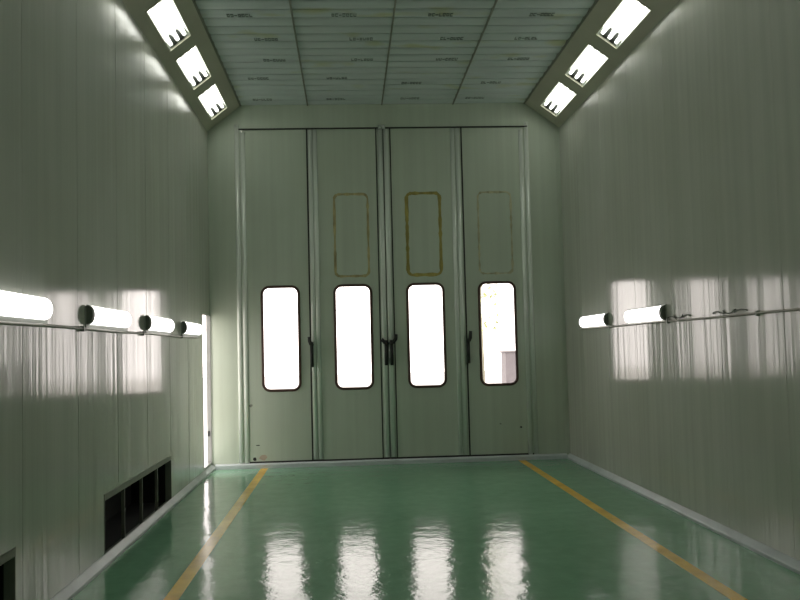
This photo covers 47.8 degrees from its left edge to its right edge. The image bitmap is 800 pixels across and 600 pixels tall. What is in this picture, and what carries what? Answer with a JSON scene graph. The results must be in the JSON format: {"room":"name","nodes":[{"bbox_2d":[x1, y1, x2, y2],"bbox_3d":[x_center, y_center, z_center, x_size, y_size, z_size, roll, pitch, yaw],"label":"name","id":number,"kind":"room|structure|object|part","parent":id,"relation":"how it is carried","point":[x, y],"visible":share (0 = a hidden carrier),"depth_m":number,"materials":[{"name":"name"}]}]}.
{"room":"paint spray booth","nodes":[
{"label":"paint spray booth","id":0,"kind":"room"},
{"bbox_2d":[0,0,211,599],"bbox_3d":[-2.200,-0.842,4.043,0.052,5.421,17.216,-1,-3,-3],"label":"wall","id":1,"kind":"structure","parent":0,"point":[104,156],"depth_m":6.67,"materials":[{"name":"grey metal"}]},
{"bbox_2d":[0,547,15,599],"bbox_3d":[-2.328,1.586,3.797,0.444,0.535,2.675,-1,-3,-3],"label":"air vent","id":2,"kind":"object","parent":1,"relation":"in","point":[8,559],"visible":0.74,"depth_m":5.11,"materials":[{"name":"metal"}]},
{"bbox_2d":[0,290,52,323],"bbox_3d":[-2.190,0.039,5.146,0.058,0.171,1.250,-1,-3,-3],"label":"wall lamp","id":3,"kind":"object","parent":1,"relation":"attached to","point":[14,307],"visible":1,"depth_m":5.25,"materials":[{"name":"white plastic"}]},
{"bbox_3d":[-2.212,0.044,5.129,0.012,0.160,1.220,-1,-3,-3],"label":"plate","id":4,"kind":"part","parent":3,"relation":"part of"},
{"bbox_2d":[0,321,197,337],"bbox_3d":[-2.259,0.187,6.132,0.027,0.040,10.500,-1,-3,-3],"label":"conduit","id":5,"kind":"object","parent":1,"relation":"attached to","point":[81,328],"visible":1,"depth_m":6.47,"materials":[{"name":"metal"}]},
{"bbox_2d":[85,305,130,330],"bbox_3d":[-2.306,0.152,7.210,0.058,0.171,1.250,-1,-3,-3],"label":"wall lamp","id":6,"kind":"object","parent":1,"relation":"attached to","point":[95,317],"visible":0.99,"depth_m":7.02,"materials":[{"name":"white plastic"}]},
{"bbox_2d":[50,465,214,599],"bbox_3d":[-2.081,1.828,3.873,0.055,0.068,17.156,-1,-3,-3],"label":"baseboard","id":7,"kind":"structure","parent":1,"relation":"attached to","point":[73,588],"depth_m":7.43,"materials":[{"name":"paint"}]},
{"bbox_2d":[104,455,171,553],"bbox_3d":[-2.580,1.833,8.283,0.444,0.535,2.675,-1,-3,-3],"label":"air vent","id":8,"kind":"object","parent":1,"relation":"in","point":[129,504],"visible":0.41,"depth_m":8.93,"materials":[{"name":"metal"}]},
{"bbox_2d":[144,315,173,334],"bbox_3d":[-2.414,0.258,9.124,0.058,0.171,1.250,-1,-3,-3],"label":"wall lamp","id":9,"kind":"object","parent":1,"relation":"attached to","point":[152,324],"visible":0.99,"depth_m":8.92,"materials":[{"name":"white plastic"}]},
{"bbox_2d":[149,316,173,331],"bbox_3d":[-2.411,0.247,9.154,0.045,0.140,1.190,-1,-3,-3],"label":"diffuser","id":10,"kind":"object","parent":9,"relation":"attached to","point":[158,324],"depth_m":9.04,"materials":[{"name":"white plastic"}]},
{"bbox_2d":[145,0,191,51],"bbox_3d":[-2.308,-2.772,8.965,0.287,0.254,1.138,-1,-3,-3],"label":"ceiling light","id":11,"kind":"object","parent":1,"relation":"attached to","point":[164,15],"visible":0.88,"depth_m":9.05,"materials":[{"name":"glass"}]},
{"bbox_3d":[-2.348,-2.749,9.522,0.258,0.223,0.006,-1,-3,-3],"label":"plate","id":12,"kind":"part","parent":11,"relation":"part of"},
{"bbox_2d":[122,0,238,130],"bbox_3d":[-1.998,-3.028,4.145,0.474,0.374,17.156,-1,-3,-3],"label":"light housing panel","id":13,"kind":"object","parent":1,"relation":"attached to","point":[137,8],"depth_m":9.83,"materials":[{"name":"paint"}]},
{"bbox_2d":[181,321,202,336],"bbox_3d":[-2.519,0.361,10.998,0.058,0.171,1.250,-1,-3,-3],"label":"wall lamp","id":14,"kind":"object","parent":1,"relation":"attached to","point":[187,328],"visible":1,"depth_m":10.78,"materials":[{"name":"white plastic"}]},
{"bbox_2d":[175,44,211,90],"bbox_3d":[-2.388,-2.693,10.386,0.287,0.254,1.138,-1,-3,-3],"label":"ceiling light","id":15,"kind":"object","parent":1,"relation":"attached to","point":[195,70],"visible":0.78,"depth_m":10.49,"materials":[{"name":"glass"}]},
{"bbox_3d":[-2.428,-2.671,10.942,0.258,0.223,0.006,-1,-3,-3],"label":"plate","id":16,"kind":"part","parent":15,"relation":"part of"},
{"bbox_2d":[202,313,211,469],"bbox_3d":[-2.620,1.209,12.132,0.056,2.055,0.685,-1,-3,-3],"label":"door","id":17,"kind":"structure","parent":1,"relation":"in","point":[208,349],"depth_m":12.44,"materials":[{"name":"paint"}]},
{"bbox_2d":[197,83,227,119],"bbox_3d":[-2.468,-2.615,11.807,0.287,0.254,1.138,-1,-3,-3],"label":"ceiling light","id":18,"kind":"object","parent":1,"relation":"attached to","point":[211,99],"visible":0.69,"depth_m":11.92,"materials":[{"name":"metal"}]},
{"bbox_2d":[207,103,569,465],"bbox_3d":[-0.163,-0.415,12.733,5.095,5.441,0.072,-1,-3,-3],"label":"wall","id":19,"kind":"structure","parent":0,"point":[543,135],"depth_m":12.75,"materials":[{"name":"grey metal"}]},
{"bbox_2d":[234,125,249,463],"bbox_3d":[-2.201,-0.106,12.566,0.146,4.725,0.022,-1,-3,-3],"label":"trim","id":20,"kind":"structure","parent":19,"relation":"attached to","point":[236,127],"depth_m":12.56,"materials":[{"name":"metal"}]},
{"bbox_2d":[241,129,313,463],"bbox_3d":[-1.696,-0.077,12.584,0.963,4.660,0.141,-1,-3,-3],"label":"door","id":21,"kind":"structure","parent":19,"relation":"in","point":[276,161],"depth_m":12.62,"materials":[{"name":"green metal"}]},
{"bbox_3d":[-1.240,0.583,12.532,0.086,0.144,0.059,-1,-3,-3],"label":"lever","id":22,"kind":"part","parent":21,"relation":"part of","materials":[{"name":"black metal"}]},
{"bbox_3d":[-1.225,0.758,12.547,0.047,0.350,0.073,-1,-3,-3],"label":"handle","id":23,"kind":"part","parent":21,"relation":"part of","materials":[{"name":"black metal"}]},
{"bbox_2d":[307,129,389,460],"bbox_3d":[-0.717,-0.098,12.640,1.087,4.660,0.141,-1,-3,-3],"label":"door","id":24,"kind":"structure","parent":19,"relation":"in","point":[346,179],"depth_m":12.67,"materials":[{"name":"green metal"}]},
{"bbox_3d":[-0.192,0.736,12.606,0.047,0.350,0.073,-1,-3,-3],"label":"handle","id":25,"kind":"part","parent":24,"relation":"part of","materials":[{"name":"black metal"}]},
{"bbox_2d":[238,126,526,129],"bbox_3d":[-0.229,-2.442,12.801,4.095,0.014,0.029,-1,-3,-3],"label":"trim","id":26,"kind":"structure","parent":19,"relation":"attached to","point":[442,126],"depth_m":12.79,"materials":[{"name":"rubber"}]},
{"bbox_2d":[215,453,567,469],"bbox_3d":[-0.095,2.244,12.531,4.885,0.068,0.070,-1,-3,-3],"label":"baseboard","id":27,"kind":"structure","parent":19,"relation":"attached to","point":[563,455],"depth_m":12.50,"materials":[{"name":"paint"}]},
{"bbox_2d":[382,128,469,458],"bbox_3d":[0.364,-0.122,12.702,1.116,4.660,0.141,-1,-3,-3],"label":"door","id":28,"kind":"structure","parent":19,"relation":"in","point":[423,215],"depth_m":12.73,"materials":[{"name":"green metal"}]},
{"bbox_3d":[-0.115,0.735,12.611,0.047,0.350,0.073,-1,-3,-3],"label":"handle","id":29,"kind":"part","parent":28,"relation":"part of","materials":[{"name":"black metal"}]},
{"bbox_3d":[-0.093,0.555,12.595,0.126,0.160,0.054,-2,-3,2],"label":"lever","id":30,"kind":"part","parent":28,"relation":"part of","materials":[{"name":"black metal"}]},
{"bbox_2d":[460,127,533,455],"bbox_3d":[1.371,-0.143,12.760,0.932,4.660,0.141,-1,-3,-3],"label":"door","id":31,"kind":"structure","parent":19,"relation":"in","point":[492,242],"depth_m":12.80,"materials":[{"name":"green metal"}]},
{"bbox_3d":[0.959,0.712,12.672,0.047,0.350,0.073,-1,-3,-3],"label":"handle","id":32,"kind":"part","parent":31,"relation":"part of","materials":[{"name":"black metal"}]},
{"bbox_3d":[0.969,0.521,12.659,0.089,0.174,0.059,-1,-3,-3],"label":"lever","id":33,"kind":"part","parent":31,"relation":"part of","materials":[{"name":"black metal"}]},
{"bbox_2d":[518,122,538,454],"bbox_3d":[1.818,-0.192,12.796,0.146,4.725,0.022,-1,-3,-3],"label":"trim","id":34,"kind":"structure","parent":19,"relation":"attached to","point":[520,131],"depth_m":12.79,"materials":[{"name":"metal"}]},
{"bbox_2d":[196,0,594,104],"bbox_3d":[0.260,-3.427,4.240,5.095,0.358,17.384,-1,-3,-3],"label":"ceiling","id":35,"kind":"structure","parent":0,"point":[343,45],"depth_m":10.42,"materials":[{"name":"fabric"}]},
{"bbox_2d":[192,0,240,105],"bbox_3d":[-1.766,-3.219,4.168,0.024,0.042,17.156,-1,-3,-3],"label":"trim","id":36,"kind":"structure","parent":35,"relation":"attached to","point":[193,1],"depth_m":10.24,"materials":[{"name":"metal"}]},
{"bbox_2d":[289,0,307,105],"bbox_3d":[-0.828,-3.232,4.222,0.018,0.036,17.156,-1,-3,-3],"label":"trim","id":37,"kind":"structure","parent":35,"relation":"attached to","point":[289,0],"depth_m":10.33,"materials":[{"name":"metal"}]},
{"bbox_2d":[381,0,396,104],"bbox_3d":[0.221,-3.255,4.282,0.018,0.036,17.156,-1,-3,-3],"label":"trim","id":38,"kind":"structure","parent":35,"relation":"attached to","point":[394,8],"depth_m":10.43,"materials":[{"name":"metal"}]},
{"bbox_2d":[452,0,497,104],"bbox_3d":[1.234,-3.276,4.340,0.018,0.036,17.156,-1,-3,-3],"label":"trim","id":39,"kind":"structure","parent":35,"relation":"attached to","point":[495,2],"depth_m":10.50,"materials":[{"name":"metal"}]},
{"bbox_2d":[523,0,598,103],"bbox_3d":[2.260,-3.305,4.400,0.024,0.042,17.156,-1,-3,-3],"label":"trim","id":40,"kind":"structure","parent":35,"relation":"attached to","point":[595,1],"depth_m":10.53,"materials":[{"name":"metal"}]},
{"bbox_2d":[71,459,799,599],"bbox_3d":[0.385,1.860,4.040,5.115,0.100,17.216,-1,-3,-3],"label":"floor","id":41,"kind":"structure","parent":0,"point":[485,530],"depth_m":7.33,"materials":[{"name":"green paint"}]},
{"bbox_2d":[164,468,267,599],"bbox_3d":[-1.383,1.846,3.924,0.100,0.001,16.981,-1,-3,-3],"label":"floor marking","id":42,"kind":"object","parent":41,"relation":"on","point":[180,586],"depth_m":7.51,"materials":[{"name":"yellow paint"}]},
{"bbox_2d":[518,460,747,599],"bbox_3d":[2.175,1.770,4.128,0.100,0.001,16.981,-1,-3,-3],"label":"floor marking","id":43,"kind":"object","parent":41,"relation":"on","point":[726,591],"depth_m":7.19,"materials":[{"name":"yellow paint"}]},
{"bbox_2d":[559,0,799,560],"bbox_3d":[2.834,-0.949,4.332,0.052,5.421,17.216,-1,-3,-3],"label":"wall","id":44,"kind":"structure","parent":0,"point":[680,170],"depth_m":7.92,"materials":[{"name":"grey metal"}]},
{"bbox_2d":[540,81,577,116],"bbox_3d":[2.131,-2.708,12.070,0.290,0.249,1.138,-1,-3,-3],"label":"ceiling light","id":45,"kind":"object","parent":44,"relation":"attached to","point":[560,96],"visible":0.75,"depth_m":12.16,"materials":[{"name":"metal"}]},
{"bbox_2d":[564,43,609,87],"bbox_3d":[2.211,-2.787,10.650,0.290,0.249,1.138,-1,-3,-3],"label":"ceiling light","id":46,"kind":"object","parent":44,"relation":"attached to","point":[590,60],"visible":0.75,"depth_m":10.73,"materials":[{"name":"metal"}]},
{"bbox_3d":[2.187,-2.764,11.207,0.260,0.218,0.006,-1,-3,-3],"label":"plate","id":47,"kind":"part","parent":46,"relation":"part of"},
{"bbox_2d":[579,312,608,327],"bbox_3d":[2.407,0.261,11.280,0.058,0.160,1.250,-1,-3,-3],"label":"wall lamp","id":48,"kind":"object","parent":44,"relation":"attached to","point":[602,319],"visible":1,"depth_m":11.11,"materials":[{"name":"white plastic"}]},
{"bbox_2d":[525,0,678,126],"bbox_3d":[2.515,-3.125,4.404,0.502,0.374,17.156,-1,-3,-3],"label":"light housing panel","id":49,"kind":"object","parent":44,"relation":"attached to","point":[601,11],"depth_m":10.14,"materials":[{"name":"paint"}]},
{"bbox_2d":[595,0,652,49],"bbox_3d":[2.291,-2.865,9.229,0.290,0.249,1.138,-1,-3,-3],"label":"ceiling light","id":50,"kind":"object","parent":44,"relation":"attached to","point":[627,15],"visible":0.89,"depth_m":9.30,"materials":[{"name":"metal"}]},
{"bbox_3d":[2.267,-2.842,9.786,0.260,0.218,0.006,-1,-3,-3],"label":"plate","id":51,"kind":"part","parent":50,"relation":"part of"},
{"bbox_2d":[624,304,666,323],"bbox_3d":[2.516,0.154,9.346,0.058,0.160,1.250,-1,-3,-3],"label":"wall lamp","id":52,"kind":"object","parent":44,"relation":"attached to","point":[658,312],"visible":1,"depth_m":9.19,"materials":[{"name":"white plastic"}]},
{"bbox_2d":[567,453,799,574],"bbox_3d":[2.850,1.722,4.156,0.055,0.068,17.156,-1,-3,-3],"label":"baseboard","id":53,"kind":"structure","parent":44,"relation":"attached to","point":[778,557],"depth_m":7.83,"materials":[{"name":"paint"}]},
{"bbox_2d":[580,308,799,329],"bbox_3d":[2.689,0.089,6.566,0.027,0.040,10.800,-1,-3,-3],"label":"conduit","id":54,"kind":"object","parent":44,"relation":"attached to","point":[756,313],"visible":1,"depth_m":7.68,"materials":[{"name":"metal"}]},
{"bbox_2d":[667,314,690,318],"bbox_3d":[2.591,0.154,8.397,0.009,0.039,0.589,-1,-3,-3],"label":"loose cable","id":55,"kind":"object","parent":54,"relation":"on","point":[682,316],"visible":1,"depth_m":8.36,"materials":[{"name":"black rubber"}]},
{"bbox_2d":[712,309,747,313],"bbox_3d":[2.654,0.094,7.277,0.009,0.039,0.670,-1,-3,-3],"label":"loose cable","id":56,"kind":"object","parent":54,"relation":"on","point":[734,310],"visible":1,"depth_m":7.28,"materials":[{"name":"black rubber"}]},
{"label":"outside","id":57,"kind":"structure","parent":0,"visible":0},
{"bbox_2d":[203,370,501,464],"bbox_3d":[-1.360,3.039,24.834,60.000,0.100,70.000,-1,-3,-3],"label":"ground","id":58,"kind":"structure","parent":57,"point":[493,376],"depth_m":45.99,"materials":[{"name":"white"}]},
{"bbox_2d":[480,284,500,381],"bbox_3d":[1.545,0.556,18.619,1.143,4.051,1.175,-1,-3,-3],"label":"young tree","id":59,"kind":"object","parent":58,"relation":"on","point":[484,294],"visible":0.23,"depth_m":18.57,"materials":[{"name":"green plant"}]},
{"bbox_2d":[499,351,515,382],"bbox_3d":[2.545,1.767,18.031,0.990,1.520,0.600,-1,-3,-3],"label":"cabinet","id":60,"kind":"object","parent":58,"relation":"on","point":[508,360],"visible":0.2,"depth_m":17.77,"materials":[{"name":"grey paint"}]}
]}

